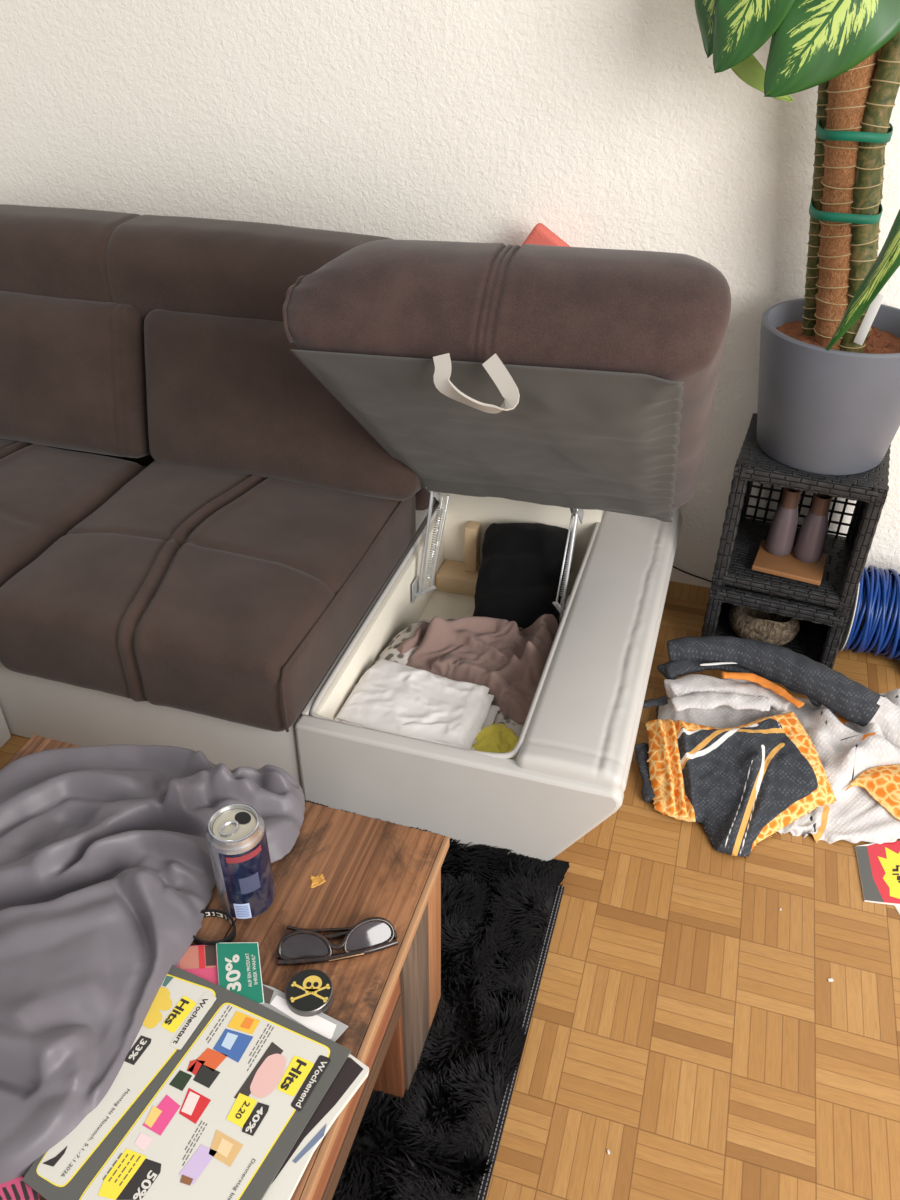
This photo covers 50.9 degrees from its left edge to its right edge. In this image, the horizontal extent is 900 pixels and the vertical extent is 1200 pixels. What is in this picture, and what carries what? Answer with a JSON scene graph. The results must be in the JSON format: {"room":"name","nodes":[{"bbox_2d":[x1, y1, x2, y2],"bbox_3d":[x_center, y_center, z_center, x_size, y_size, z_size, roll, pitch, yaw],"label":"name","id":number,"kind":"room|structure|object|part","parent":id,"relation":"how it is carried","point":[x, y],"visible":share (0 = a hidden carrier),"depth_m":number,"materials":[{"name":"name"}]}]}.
{"room":"living room","nodes":[
{"label":"living room","id":0,"kind":"room"},
{"bbox_2d":[0,0,899,587],"bbox_3d":[0.586,-1.074,1.779,5.200,2.550,0.100,10,37,14],"label":"wall","id":1,"kind":"structure","parent":0,"point":[604,124],"depth_m":2.02,"materials":[{"name":"paint"}]},
{"bbox_2d":[672,566,711,582],"bbox_3d":[0.620,-0.065,2.403,0.137,0.041,0.004,10,37,14],"label":"cord","id":2,"kind":"object","parent":1,"relation":"attached to","point":[672,566],"visible":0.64,"depth_m":2.40,"materials":[{"name":"black plastic"}]},
{"bbox_2d":[0,581,899,1199],"bbox_3d":[0.060,0.919,1.139,5.200,0.050,3.620,10,37,14],"label":"floor","id":3,"kind":"structure","parent":0,"point":[687,1027],"depth_m":1.47,"materials":[{"name":"wood parquet"}]},
{"bbox_2d":[0,204,730,861],"bbox_3d":[-0.629,-0.012,1.526,1.912,1.005,2.150,10,37,14],"label":"sofa","id":4,"kind":"object","parent":3,"relation":"on","point":[239,460],"visible":1,"depth_m":1.78,"materials":[{"name":"brown fabric"}]},
{"bbox_3d":[-1.381,0.465,1.522,0.625,0.225,1.172,10,37,14],"label":"panel","id":5,"kind":"part","parent":4,"relation":"part of","materials":[{"name":"white leather"}]},
{"bbox_2d":[0,439,143,586],"bbox_3d":[-1.204,0.062,1.742,0.640,0.203,1.405,10,37,14],"label":"seat cushion","id":6,"kind":"object","parent":4,"relation":"on","point":[45,492],"depth_m":2.04,"materials":[{"name":"brown fabric"}]},
{"bbox_2d":[0,291,150,457],"bbox_3d":[-0.964,-0.543,2.212,0.632,0.363,0.263,10,37,14],"label":"cushion","id":7,"kind":"object","parent":4,"relation":"on","point":[73,370],"depth_m":2.08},
{"bbox_2d":[0,460,415,731],"bbox_3d":[-0.468,-0.082,1.952,0.610,0.201,0.725,10,37,14],"label":"seat cushion","id":8,"kind":"object","parent":4,"relation":"on","point":[241,595],"depth_m":1.75,"materials":[{"name":"brown fabric"}]},
{"bbox_3d":[-0.736,-0.042,2.236,1.222,0.225,0.875,10,37,14],"label":"panel","id":9,"kind":"part","parent":4,"relation":"part of","materials":[{"name":"leather"}]},
{"bbox_3d":[-0.628,-0.466,2.455,1.255,0.660,0.200,10,37,14],"label":"frame","id":10,"kind":"part","parent":4,"relation":"part of","materials":[{"name":"brown fabric"}]},
{"bbox_2d":[144,309,421,500],"bbox_3d":[-0.349,-0.432,2.060,0.632,0.364,0.261,10,37,14],"label":"cushion","id":11,"kind":"object","parent":4,"relation":"on","point":[226,394],"depth_m":1.97,"materials":[{"name":"brown fabric"}]},
{"bbox_3d":[-0.079,-0.024,2.159,0.003,0.052,0.040,10,37,14],"label":"hinge plate","id":12,"kind":"part","parent":4,"relation":"part of","materials":[{"name":"metal"}]},
{"bbox_3d":[-0.053,-0.130,2.109,0.009,0.253,0.064,23,41,28],"label":"hinge arm","id":13,"kind":"part","parent":4,"relation":"part of","materials":[{"name":"metal"}]},
{"bbox_3d":[-0.023,-0.134,2.151,0.006,0.203,0.088,18,39,23],"label":"hinge arm","id":14,"kind":"part","parent":4,"relation":"part of","materials":[{"name":"metal"}]},
{"bbox_2d":[374,620,523,736],"bbox_3d":[0.000,0.190,1.907,0.355,0.085,0.457,10,37,14],"label":"patterned blanket","id":15,"kind":"object","parent":4,"relation":"in","point":[390,653],"visible":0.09,"depth_m":1.96,"materials":[{"name":"white fabric"}]},
{"bbox_2d":[334,659,499,749],"bbox_3d":[-0.065,0.209,1.813,0.296,0.043,0.219,13,38,17],"label":"sheet","id":16,"kind":"object","parent":15,"relation":"on","point":[390,696],"visible":0.85,"depth_m":1.80,"materials":[{"name":"white fabric"}]},
{"bbox_2d":[397,614,558,723],"bbox_3d":[0.050,0.100,1.937,0.337,0.106,0.309,10,37,14],"label":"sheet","id":17,"kind":"object","parent":15,"relation":"on","point":[492,653],"visible":0.84,"depth_m":1.94,"materials":[{"name":"fabric"}]},
{"bbox_2d":[472,723,518,758],"bbox_3d":[0.084,0.259,1.761,0.096,0.030,0.102,10,37,14],"label":"cloth","id":18,"kind":"object","parent":15,"relation":"on","point":[495,738],"visible":0.74,"depth_m":1.75,"materials":[{"name":"yellow fabric"}]},
{"bbox_3d":[0.139,-0.370,1.700,0.652,0.617,0.650,10,37,14],"label":"seat lid","id":19,"kind":"part","parent":4,"relation":"part of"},
{"bbox_2d":[473,523,571,630],"bbox_3d":[0.167,-0.044,2.162,0.213,0.153,0.330,6,36,7],"label":"cloth","id":20,"kind":"object","parent":4,"relation":"in","point":[519,572],"visible":0.69,"depth_m":2.13,"materials":[{"name":"black fabric"}]},
{"bbox_2d":[521,223,570,246],"bbox_3d":[0.198,-0.723,2.010,0.144,0.144,0.036,10,37,14],"label":"cushion","id":21,"kind":"object","parent":4,"relation":"on","point":[540,234],"visible":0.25,"depth_m":1.97,"materials":[{"name":"red fabric"}]},
{"bbox_3d":[0.249,-0.091,2.057,0.004,0.162,0.120,10,37,14],"label":"hinge arm","id":22,"kind":"part","parent":4,"relation":"part of","materials":[{"name":"metal"}]},
{"bbox_3d":[0.254,-0.081,2.006,0.005,0.213,0.096,10,37,14],"label":"hinge arm","id":23,"kind":"part","parent":4,"relation":"part of","materials":[{"name":"metal"}]},
{"bbox_2d":[305,800,569,1199],"bbox_3d":[-0.297,0.851,1.151,0.599,0.042,1.546,10,37,14],"label":"shaggy rug","id":24,"kind":"object","parent":3,"relation":"on","point":[500,908],"visible":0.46,"depth_m":1.42,"materials":[{"name":"black carpet"}]},
{"bbox_2d":[1,735,449,1199],"bbox_3d":[-0.496,0.759,0.966,0.651,0.385,1.242,10,37,14],"label":"coffee table","id":25,"kind":"object","parent":24,"relation":"on","point":[387,999],"visible":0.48,"depth_m":1.18,"materials":[{"name":"brown wood"}]},
{"bbox_2d":[0,1176,39,1199],"bbox_3d":[-0.418,0.570,0.890,0.063,0.002,0.043,-13,38,-17],"label":"paper","id":26,"kind":"object","parent":25,"relation":"on","point":[15,1189],"visible":1,"depth_m":0.90,"materials":[{"name":"paper"}]},
{"bbox_2d":[0,744,304,1183],"bbox_3d":[-0.495,0.352,1.127,0.489,0.085,0.585,10,37,14],"label":"blanket","id":27,"kind":"object","parent":25,"relation":"on","point":[107,877],"visible":0.96,"depth_m":1.12,"materials":[{"name":"grey fabric"}]},
{"bbox_2d":[22,965,350,1199],"bbox_3d":[-0.255,0.513,0.960,0.251,0.004,0.265,10,37,14],"label":"leaflet","id":28,"kind":"object","parent":25,"relation":"on","point":[216,1087],"visible":1,"depth_m":0.96,"materials":[{"name":"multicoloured paper"}]},
{"bbox_3d":[-0.330,0.495,0.982,0.077,0.001,0.225,10,37,14],"label":"panel","id":29,"kind":"part","parent":28,"relation":"part of","materials":[{"name":"white paper"}]},
{"bbox_2d":[143,1017,156,1027],"bbox_3d":[-0.327,0.459,1.031,0.019,0.001,0.016,10,37,14],"label":"picture","id":30,"kind":"object","parent":28,"relation":"on","point":[146,1023],"depth_m":1.03},
{"bbox_2d":[146,1009,161,1023],"bbox_3d":[-0.324,0.456,1.035,0.019,0.001,0.016,10,37,14],"label":"picture","id":31,"kind":"object","parent":28,"relation":"on","point":[154,1016],"depth_m":1.04},
{"bbox_2d":[148,998,159,1011],"bbox_3d":[-0.328,0.449,1.046,0.019,0.001,0.017,10,37,14],"label":"picture","id":32,"kind":"object","parent":28,"relation":"on","point":[154,1006],"depth_m":1.04},
{"bbox_2d":[155,987,169,999],"bbox_3d":[-0.322,0.441,1.057,0.020,0.001,0.017,10,37,14],"label":"picture","id":33,"kind":"object","parent":28,"relation":"on","point":[163,991],"depth_m":1.06},
{"bbox_2d":[156,996,171,1010],"bbox_3d":[-0.317,0.447,1.048,0.019,0.001,0.017,10,37,14],"label":"picture","id":34,"kind":"object","parent":28,"relation":"on","point":[164,1003],"depth_m":1.05},
{"bbox_2d":[162,976,172,986],"bbox_3d":[-0.320,0.432,1.070,0.009,0.001,0.013,10,37,14],"label":"picture","id":35,"kind":"object","parent":28,"relation":"on","point":[168,978],"depth_m":1.07},
{"bbox_2d":[103,1005,273,1185],"bbox_3d":[-0.260,0.506,0.967,0.089,0.001,0.197,10,37,14],"label":"print","id":36,"kind":"object","parent":28,"relation":"on","point":[181,1125],"depth_m":0.96},
{"bbox_3d":[-0.238,0.523,0.945,0.166,0.001,0.238,10,37,14],"label":"panel","id":37,"kind":"part","parent":28,"relation":"part of","materials":[{"name":"white paper"}]},
{"bbox_2d":[250,1054,285,1097],"bbox_3d":[-0.189,0.494,0.984,0.027,0.001,0.048,10,37,14],"label":"picture","id":38,"kind":"object","parent":28,"relation":"on","point":[268,1075],"depth_m":0.98},
{"bbox_2d":[176,945,218,985],"bbox_3d":[-0.297,0.428,1.091,0.069,0.004,0.064,-2,36,-4],"label":"catalogue","id":39,"kind":"object","parent":25,"relation":"on","point":[198,960],"visible":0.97,"depth_m":1.10,"materials":[{"name":"pink paper"}]},
{"bbox_2d":[179,945,215,968],"bbox_3d":[-0.296,0.416,1.104,0.056,0.001,0.041,10,37,14],"label":"picture","id":40,"kind":"object","parent":39,"relation":"on","point":[190,960],"depth_m":1.10},
{"bbox_2d":[193,909,235,944],"bbox_3d":[-0.286,0.395,1.135,0.059,0.012,0.045,10,37,14],"label":"wristband","id":41,"kind":"object","parent":25,"relation":"on","point":[208,912],"visible":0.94,"depth_m":1.13,"materials":[{"name":"black plastic"}]},
{"bbox_2d":[216,942,263,1003],"bbox_3d":[-0.242,0.427,1.085,0.048,0.002,0.091,-8,37,-12],"label":"coupon","id":42,"kind":"object","parent":25,"relation":"on","point":[239,968],"visible":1,"depth_m":1.09,"materials":[{"name":"green paper"}]},
{"bbox_2d":[206,803,274,919],"bbox_3d":[-0.249,0.315,1.131,0.067,0.147,0.068,10,37,14],"label":"drink can","id":43,"kind":"object","parent":25,"relation":"on","point":[236,837],"visible":1,"depth_m":1.10,"materials":[{"name":"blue metal"}]},
{"bbox_3d":[-0.234,0.332,1.107,0.023,0.028,0.002,-16,39,-22],"label":"grey panel","id":44,"kind":"part","parent":43,"relation":"part of","materials":[{"name":"grey metal"}]},
{"bbox_2d":[261,984,347,1041],"bbox_3d":[-0.168,0.459,1.044,0.115,0.002,0.045,10,37,14],"label":"envelope","id":45,"kind":"object","parent":25,"relation":"on","point":[322,1024],"visible":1,"depth_m":1.04,"materials":[{"name":"paper"}]},
{"bbox_2d":[263,985,273,1003],"bbox_3d":[-0.208,0.444,1.064,0.020,0.001,0.019,10,37,14],"label":"print","id":46,"kind":"object","parent":45,"relation":"on","point":[267,992],"depth_m":1.06},
{"bbox_2d":[285,969,333,1016],"bbox_3d":[-0.158,0.444,1.063,0.053,0.019,0.053,10,37,14],"label":"round tin","id":47,"kind":"object","parent":25,"relation":"on","point":[309,992],"visible":1,"depth_m":1.05,"materials":[{"name":"metal"}]},
{"bbox_2d":[303,975,321,993],"bbox_3d":[-0.155,0.433,1.062,0.021,0.001,0.024,10,37,14],"label":"print","id":48,"kind":"object","parent":47,"relation":"on","point":[312,979],"depth_m":1.06},
{"bbox_2d":[262,1054,368,1199],"bbox_3d":[-0.169,0.530,0.949,0.095,0.007,0.190,17,39,22],"label":"magazine","id":49,"kind":"object","parent":25,"relation":"on","point":[353,1072],"visible":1,"depth_m":0.95,"materials":[{"name":"white paper"}]},
{"bbox_2d":[310,873,325,887],"bbox_3d":[-0.168,0.356,1.200,0.020,0.002,0.020,-8,36,-11],"label":"crumb","id":50,"kind":"object","parent":25,"relation":"on","point":[318,880],"visible":1,"depth_m":1.20,"materials":[{"name":"orange food"}]},
{"bbox_2d":[276,917,397,965],"bbox_3d":[-0.134,0.399,1.119,0.143,0.030,0.054,-3,36,-5],"label":"sunglasses","id":51,"kind":"object","parent":25,"relation":"on","point":[301,946],"visible":1,"depth_m":1.11,"materials":[{"name":"black plastic"}]},
{"bbox_3d":[-0.121,0.417,1.105,0.042,0.002,0.002,-8,36,-11],"label":"metal trim","id":52,"kind":"part","parent":51,"relation":"part of","materials":[{"name":"brown metal"}]},
{"bbox_3d":[-0.204,0.758,0.853,0.023,0.039,0.898,10,37,14],"label":"apron rail","id":53,"kind":"part","parent":25,"relation":"part of","materials":[{"name":"brown wood"}]},
{"bbox_3d":[-0.072,0.522,1.318,0.072,0.366,0.167,10,37,14],"label":"leg","id":54,"kind":"part","parent":25,"relation":"part of","materials":[{"name":"brown wood"}]},
{"bbox_3d":[-0.026,0.926,1.081,0.012,0.005,1.512,10,37,14],"label":"border trim","id":55,"kind":"part","parent":24,"relation":"part of","materials":[{"name":"black fabric"}]},
{"bbox_2d":[634,660,821,801],"bbox_3d":[0.529,0.220,1.968,0.473,0.120,0.261,-17,39,-23],"label":"clothing","id":56,"kind":"object","parent":3,"relation":"on","point":[693,691],"visible":0.71,"depth_m":1.95,"materials":[{"name":"white fabric"}]},
{"bbox_2d":[645,711,836,857],"bbox_3d":[0.557,0.343,1.819,0.344,0.097,0.303,-2,36,-3],"label":"clothing","id":57,"kind":"object","parent":3,"relation":"on","point":[745,783],"visible":1,"depth_m":1.81,"materials":[{"name":"black fabric"}]},
{"bbox_2d":[656,678,899,843],"bbox_3d":[0.698,0.278,1.915,0.558,0.117,0.456,10,37,14],"label":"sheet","id":58,"kind":"object","parent":3,"relation":"on","point":[846,749],"visible":0.28,"depth_m":1.83,"materials":[{"name":"white fabric"}]},
{"bbox_2d":[667,635,899,748],"bbox_3d":[0.720,0.175,1.972,0.547,0.119,0.110,19,40,24],"label":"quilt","id":59,"kind":"object","parent":58,"relation":"on","point":[850,699],"visible":0.96,"depth_m":1.94,"materials":[{"name":"grey fabric"}]},
{"bbox_2d":[845,764,899,819],"bbox_3d":[0.836,0.355,1.799,0.156,0.051,0.140,10,37,14],"label":"blanket","id":60,"kind":"object","parent":58,"relation":"on","point":[882,783],"visible":1,"depth_m":1.79,"materials":[{"name":"orange fabric"}]},
{"bbox_2d":[701,413,890,668],"bbox_3d":[0.759,-0.111,2.111,0.293,0.501,0.271,14,38,18],"label":"shelf","id":61,"kind":"object","parent":3,"relation":"on","point":[822,611],"visible":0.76,"depth_m":2.03,"materials":[{"name":"black plastic"}]},
{"bbox_2d":[729,594,799,645],"bbox_3d":[0.728,0.047,2.193,0.159,0.086,0.156,10,37,14],"label":"bowl","id":62,"kind":"object","parent":61,"relation":"on","point":[747,623],"visible":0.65,"depth_m":2.14,"materials":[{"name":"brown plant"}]},
{"bbox_3d":[0.759,0.013,2.199,0.292,0.196,0.270,14,38,18],"label":"cube frame","id":63,"kind":"part","parent":61,"relation":"part of","materials":[{"name":"black wicker"}]},
{"bbox_3d":[0.806,-0.055,2.294,0.272,0.196,0.006,14,38,18],"label":"panel","id":64,"kind":"part","parent":61,"relation":"part of","materials":[{"name":"black wicker"}]},
{"bbox_2d":[751,540,827,585],"bbox_3d":[0.745,-0.081,2.073,0.144,0.018,0.120,16,38,20],"label":"tray","id":65,"kind":"object","parent":61,"relation":"on","point":[789,566],"visible":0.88,"depth_m":2.05,"materials":[{"name":"brown wood"}]},
{"bbox_2d":[765,488,800,555],"bbox_3d":[0.729,-0.175,2.055,0.058,0.155,0.058,10,37,14],"label":"vase","id":66,"kind":"object","parent":65,"relation":"on","point":[780,538],"visible":0.94,"depth_m":2.04,"materials":[{"name":"ceramic"}]},
{"bbox_2d":[794,494,831,562],"bbox_3d":[0.785,-0.158,2.033,0.058,0.155,0.058,10,37,14],"label":"vase","id":67,"kind":"object","parent":65,"relation":"on","point":[809,546],"visible":0.9,"depth_m":2.02,"materials":[{"name":"ceramic"}]},
{"bbox_2d":[695,0,899,474],"bbox_3d":[0.664,-0.728,1.693,0.534,0.988,0.354,10,37,14],"label":"potted plant","id":68,"kind":"object","parent":61,"relation":"on","point":[829,385],"visible":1,"depth_m":1.69,"materials":[{"name":"green plant"}]},
{"bbox_3d":[0.684,-0.768,1.742,0.124,0.630,0.034,10,37,14],"label":"stem","id":69,"kind":"part","parent":68,"relation":"part of","materials":[{"name":"plant"}]},
{"bbox_3d":[0.768,-0.423,1.892,0.326,0.262,0.326,10,37,14],"label":"pot","id":70,"kind":"part","parent":68,"relation":"part of","materials":[{"name":"grey ceramic"}]},
{"bbox_3d":[0.750,-0.708,1.677,0.104,0.550,0.050,10,37,14],"label":"stem","id":71,"kind":"part","parent":68,"relation":"part of","materials":[{"name":"plant"}]},
{"bbox_3d":[0.761,-0.770,1.698,0.134,0.599,0.047,10,37,14],"label":"stem","id":72,"kind":"part","parent":68,"relation":"part of","materials":[{"name":"plant"}]},
{"bbox_3d":[0.761,-0.310,1.968,0.284,0.010,0.262,14,38,18],"label":"panel","id":73,"kind":"part","parent":61,"relation":"part of","materials":[{"name":"black wicker"}]},
{"bbox_2d":[838,565,899,659],"bbox_3d":[0.993,0.029,2.162,0.162,0.213,0.213,10,37,14],"label":"cable reel","id":74,"kind":"object","parent":3,"relation":"on","point":[873,623],"visible":0.91,"depth_m":2.09,"materials":[{"name":"blue plastic"}]},
{"bbox_2d":[855,841,899,905],"bbox_3d":[0.796,0.485,1.704,0.120,0.004,0.175,10,37,14],"label":"leaflet","id":75,"kind":"object","parent":3,"relation":"on","point":[878,864],"visible":1,"depth_m":1.70,"materials":[{"name":"red paper"}]},
{"bbox_2d":[893,865,899,882],"bbox_3d":[0.801,0.490,1.694,0.015,0.001,0.042,10,37,14],"label":"print","id":76,"kind":"object","parent":75,"relation":"on","point":[898,877],"depth_m":1.70}
]}

